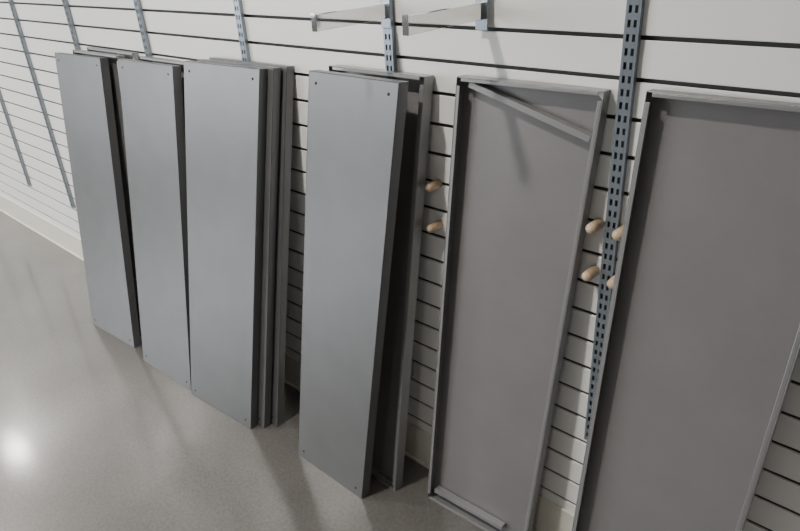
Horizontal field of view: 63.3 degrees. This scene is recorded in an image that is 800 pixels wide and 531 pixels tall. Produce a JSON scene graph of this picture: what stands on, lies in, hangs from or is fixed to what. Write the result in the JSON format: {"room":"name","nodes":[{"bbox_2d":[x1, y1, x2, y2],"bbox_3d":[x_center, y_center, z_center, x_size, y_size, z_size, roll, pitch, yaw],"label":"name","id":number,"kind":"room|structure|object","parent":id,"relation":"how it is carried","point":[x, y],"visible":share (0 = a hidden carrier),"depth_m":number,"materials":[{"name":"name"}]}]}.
{"room":"empty retail store","nodes":[
{"label":"empty retail store","id":0,"kind":"room"},
{"bbox_2d":[0,211,483,530],"bbox_3d":[-4.337,1.214,1.812,16.000,0.100,7.150,20,35,38],"label":"floor","id":1,"kind":"structure","parent":0,"point":[94,436],"depth_m":2.37,"materials":[{"name":"concrete"}]},
{"bbox_2d":[55,52,140,347],"bbox_3d":[-1.334,-0.270,2.881,0.402,1.255,0.234,17,34,35],"label":"shelf","id":2,"kind":"object","parent":1,"relation":"on","point":[84,80],"visible":1,"depth_m":2.83,"materials":[{"name":"grey metal"}]},
{"bbox_2d":[73,50,141,339],"bbox_3d":[-1.255,-0.276,2.871,0.381,1.264,0.214,20,35,38],"label":"shelf","id":3,"kind":"object","parent":1,"relation":"on","point":[112,58],"visible":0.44,"depth_m":2.72,"materials":[{"name":"grey metal"}]},
{"bbox_2d":[87,47,139,59],"bbox_3d":[-1.192,-0.281,2.863,0.421,1.273,0.199,20,35,38],"label":"shelf","id":4,"kind":"object","parent":1,"relation":"on","point":[95,49],"visible":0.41,"depth_m":2.60,"materials":[{"name":"grey metal"}]},
{"bbox_2d":[118,59,190,390],"bbox_3d":[-0.948,-0.136,2.564,0.373,1.266,0.261,20,35,38],"label":"shelf","id":5,"kind":"object","parent":1,"relation":"on","point":[151,92],"visible":0.85,"depth_m":2.50,"materials":[{"name":"grey metal"}]},
{"bbox_2d":[138,56,184,127],"bbox_3d":[-0.878,-0.152,2.579,0.406,1.270,0.230,20,35,38],"label":"shelf","id":6,"kind":"object","parent":1,"relation":"on","point":[141,58],"visible":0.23,"depth_m":2.36,"materials":[{"name":"grey metal"}]},
{"bbox_2d":[183,61,267,428],"bbox_3d":[-0.619,-0.026,2.269,0.525,1.299,0.202,17,33,34],"label":"shelf","id":7,"kind":"object","parent":1,"relation":"on","point":[225,104],"visible":1,"depth_m":2.19,"materials":[{"name":"grey metal"}]},
{"bbox_2d":[197,59,280,427],"bbox_3d":[-0.574,-0.032,2.276,0.516,1.299,0.201,18,34,36],"label":"shelf","id":8,"kind":"object","parent":1,"relation":"on","point":[274,73],"visible":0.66,"depth_m":2.12,"materials":[{"name":"grey metal"}]},
{"bbox_2d":[209,57,293,426],"bbox_3d":[-0.532,-0.041,2.288,0.500,1.299,0.218,20,35,38],"label":"shelf","id":9,"kind":"object","parent":1,"relation":"on","point":[287,71],"visible":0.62,"depth_m":2.12,"materials":[{"name":"grey metal"}]},
{"bbox_2d":[298,70,408,498],"bbox_3d":[-0.170,0.118,1.911,0.466,1.318,0.169,20,35,38],"label":"shelf","id":10,"kind":"object","parent":1,"relation":"on","point":[356,123],"visible":1,"depth_m":1.81,"materials":[{"name":"grey metal"}]},
{"bbox_2d":[329,65,433,490],"bbox_3d":[-0.092,0.094,1.948,0.427,1.318,0.157,20,35,38],"label":"shelf","id":11,"kind":"object","parent":1,"relation":"on","point":[394,387],"visible":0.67,"depth_m":1.84,"materials":[{"name":"grey metal"}]},
{"bbox_2d":[427,75,610,530],"bbox_3d":[0.254,0.198,1.691,0.449,1.326,0.095,18,34,36],"label":"shelf","id":12,"kind":"object","parent":1,"relation":"on","point":[521,186],"visible":0.98,"depth_m":1.62,"materials":[{"name":"grey metal"}]},
{"bbox_2d":[435,486,505,529],"bbox_3d":[0.213,0.749,2.004,0.250,0.023,0.023,18,34,36],"label":"rail","id":13,"kind":"object","parent":12,"relation":"attached to","point":[441,491],"visible":1,"depth_m":1.99,"materials":[{"name":"grey metal"}]},
{"bbox_2d":[468,82,591,143],"bbox_3d":[0.279,-0.335,1.410,0.307,0.106,0.023,19,34,37],"label":"rail","id":14,"kind":"object","parent":12,"relation":"attached to","point":[519,105],"visible":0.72,"depth_m":1.39,"materials":[{"name":"grey metal"}]},
{"bbox_2d":[572,89,799,530],"bbox_3d":[0.589,0.328,1.384,0.383,1.340,0.149,20,35,38],"label":"shelf","id":15,"kind":"object","parent":1,"relation":"on","point":[701,349],"visible":1,"depth_m":1.29,"materials":[{"name":"grey metal"}]},
{"bbox_2d":[0,0,799,530],"bbox_3d":[-2.128,-1.567,3.252,16.000,3.300,0.020,20,35,38],"label":"wall","id":16,"kind":"structure","parent":0,"point":[734,48],"depth_m":1.65,"materials":[{"name":"white laminate"}]},
{"bbox_2d":[0,90,31,185],"bbox_3d":[-2.355,-1.622,3.431,0.029,2.540,0.013,20,35,38],"label":"upright","id":17,"kind":"object","parent":16,"relation":"attached to","point":[1,97],"visible":1,"depth_m":3.87,"materials":[{"name":"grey metal"}]},
{"bbox_2d":[8,0,75,207],"bbox_3d":[-1.892,-1.454,3.046,0.029,2.540,0.013,20,35,38],"label":"upright","id":18,"kind":"object","parent":16,"relation":"attached to","point":[11,2],"visible":1,"depth_m":3.35,"materials":[{"name":"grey metal"}]},
{"bbox_2d":[62,0,80,49],"bbox_3d":[-1.428,-1.285,2.662,0.029,2.540,0.013,20,35,38],"label":"upright","id":19,"kind":"object","parent":16,"relation":"attached to","point":[65,2],"visible":0.23,"depth_m":2.78,"materials":[{"name":"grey metal"}]},
{"bbox_2d":[133,0,152,61],"bbox_3d":[-0.965,-1.116,2.277,0.029,2.540,0.013,20,35,38],"label":"upright","id":20,"kind":"object","parent":16,"relation":"attached to","point":[137,3],"visible":0.23,"depth_m":2.39,"materials":[{"name":"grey metal"}]},
{"bbox_2d":[233,0,289,314],"bbox_3d":[-0.502,-0.948,1.892,0.029,2.540,0.013,20,35,38],"label":"upright","id":21,"kind":"object","parent":16,"relation":"attached to","point":[238,7],"visible":0.13,"depth_m":2.00,"materials":[{"name":"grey metal"}]},
{"bbox_2d":[0,194,573,530],"bbox_3d":[-2.055,-0.160,3.957,16.000,0.150,0.014,20,35,38],"label":"baseboard","id":22,"kind":"structure","parent":16,"relation":"attached to","point":[549,516],"depth_m":2.56,"materials":[{"name":"beige plastic"}]},
{"bbox_2d":[383,0,413,376],"bbox_3d":[-0.039,-0.779,1.508,0.029,2.540,0.013,20,35,38],"label":"upright","id":23,"kind":"object","parent":16,"relation":"attached to","point":[389,37],"visible":0.17,"depth_m":1.62,"materials":[{"name":"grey metal"}]},
{"bbox_2d":[310,0,391,31],"bbox_3d":[-0.109,-0.589,1.507,0.032,0.100,0.246,20,35,38],"label":"chrome face-out arm","id":24,"kind":"object","parent":23,"relation":"attached to","point":[382,11],"visible":1,"depth_m":1.50},
{"bbox_2d":[425,179,441,191],"bbox_3d":[0.087,-0.208,1.682,0.024,0.024,0.058,20,35,38],"label":"wooden peg","id":25,"kind":"object","parent":16,"relation":"attached to","point":[435,184],"visible":1,"depth_m":1.67,"materials":[{"name":"brown wood"}]},
{"bbox_2d":[426,220,442,232],"bbox_3d":[0.094,-0.104,1.734,0.024,0.024,0.058,20,35,38],"label":"wooden peg","id":26,"kind":"object","parent":16,"relation":"attached to","point":[438,224],"visible":1,"depth_m":1.72,"materials":[{"name":"brown wood"}]},
{"bbox_2d":[402,0,487,35],"bbox_3d":[0.097,-0.516,1.321,0.032,0.100,0.263,20,35,38],"label":"chrome face-out arm","id":27,"kind":"object","parent":16,"relation":"attached to","point":[477,12],"visible":1,"depth_m":1.32},
{"bbox_2d":[582,265,599,280],"bbox_3d":[0.428,0.017,1.456,0.024,0.024,0.058,20,35,38],"label":"wooden peg","id":28,"kind":"object","parent":16,"relation":"attached to","point":[590,273],"visible":1,"depth_m":1.44,"materials":[{"name":"brown wood"}]},
{"bbox_2d":[586,218,604,233],"bbox_3d":[0.422,-0.086,1.404,0.024,0.024,0.058,20,35,38],"label":"wooden peg","id":29,"kind":"object","parent":16,"relation":"attached to","point":[595,225],"visible":1,"depth_m":1.39,"materials":[{"name":"brown wood"}]},
{"bbox_2d":[607,275,614,288],"bbox_3d":[0.473,0.034,1.419,0.024,0.024,0.058,20,35,38],"label":"wooden peg","id":30,"kind":"object","parent":16,"relation":"attached to","point":[610,282],"visible":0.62,"depth_m":1.40,"materials":[{"name":"brown wood"}]},
{"bbox_2d":[584,0,644,439],"bbox_3d":[0.422,-0.646,1.105,0.029,2.460,0.013,20,35,38],"label":"upright","id":31,"kind":"object","parent":16,"relation":"attached to","point":[634,14],"visible":0.83,"depth_m":1.33,"materials":[{"name":"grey metal"}]},
{"bbox_2d":[612,224,623,240],"bbox_3d":[0.467,-0.070,1.367,0.024,0.024,0.058,20,35,38],"label":"wooden peg","id":32,"kind":"object","parent":16,"relation":"attached to","point":[617,234],"visible":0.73,"depth_m":1.35,"materials":[{"name":"brown wood"}]}
]}

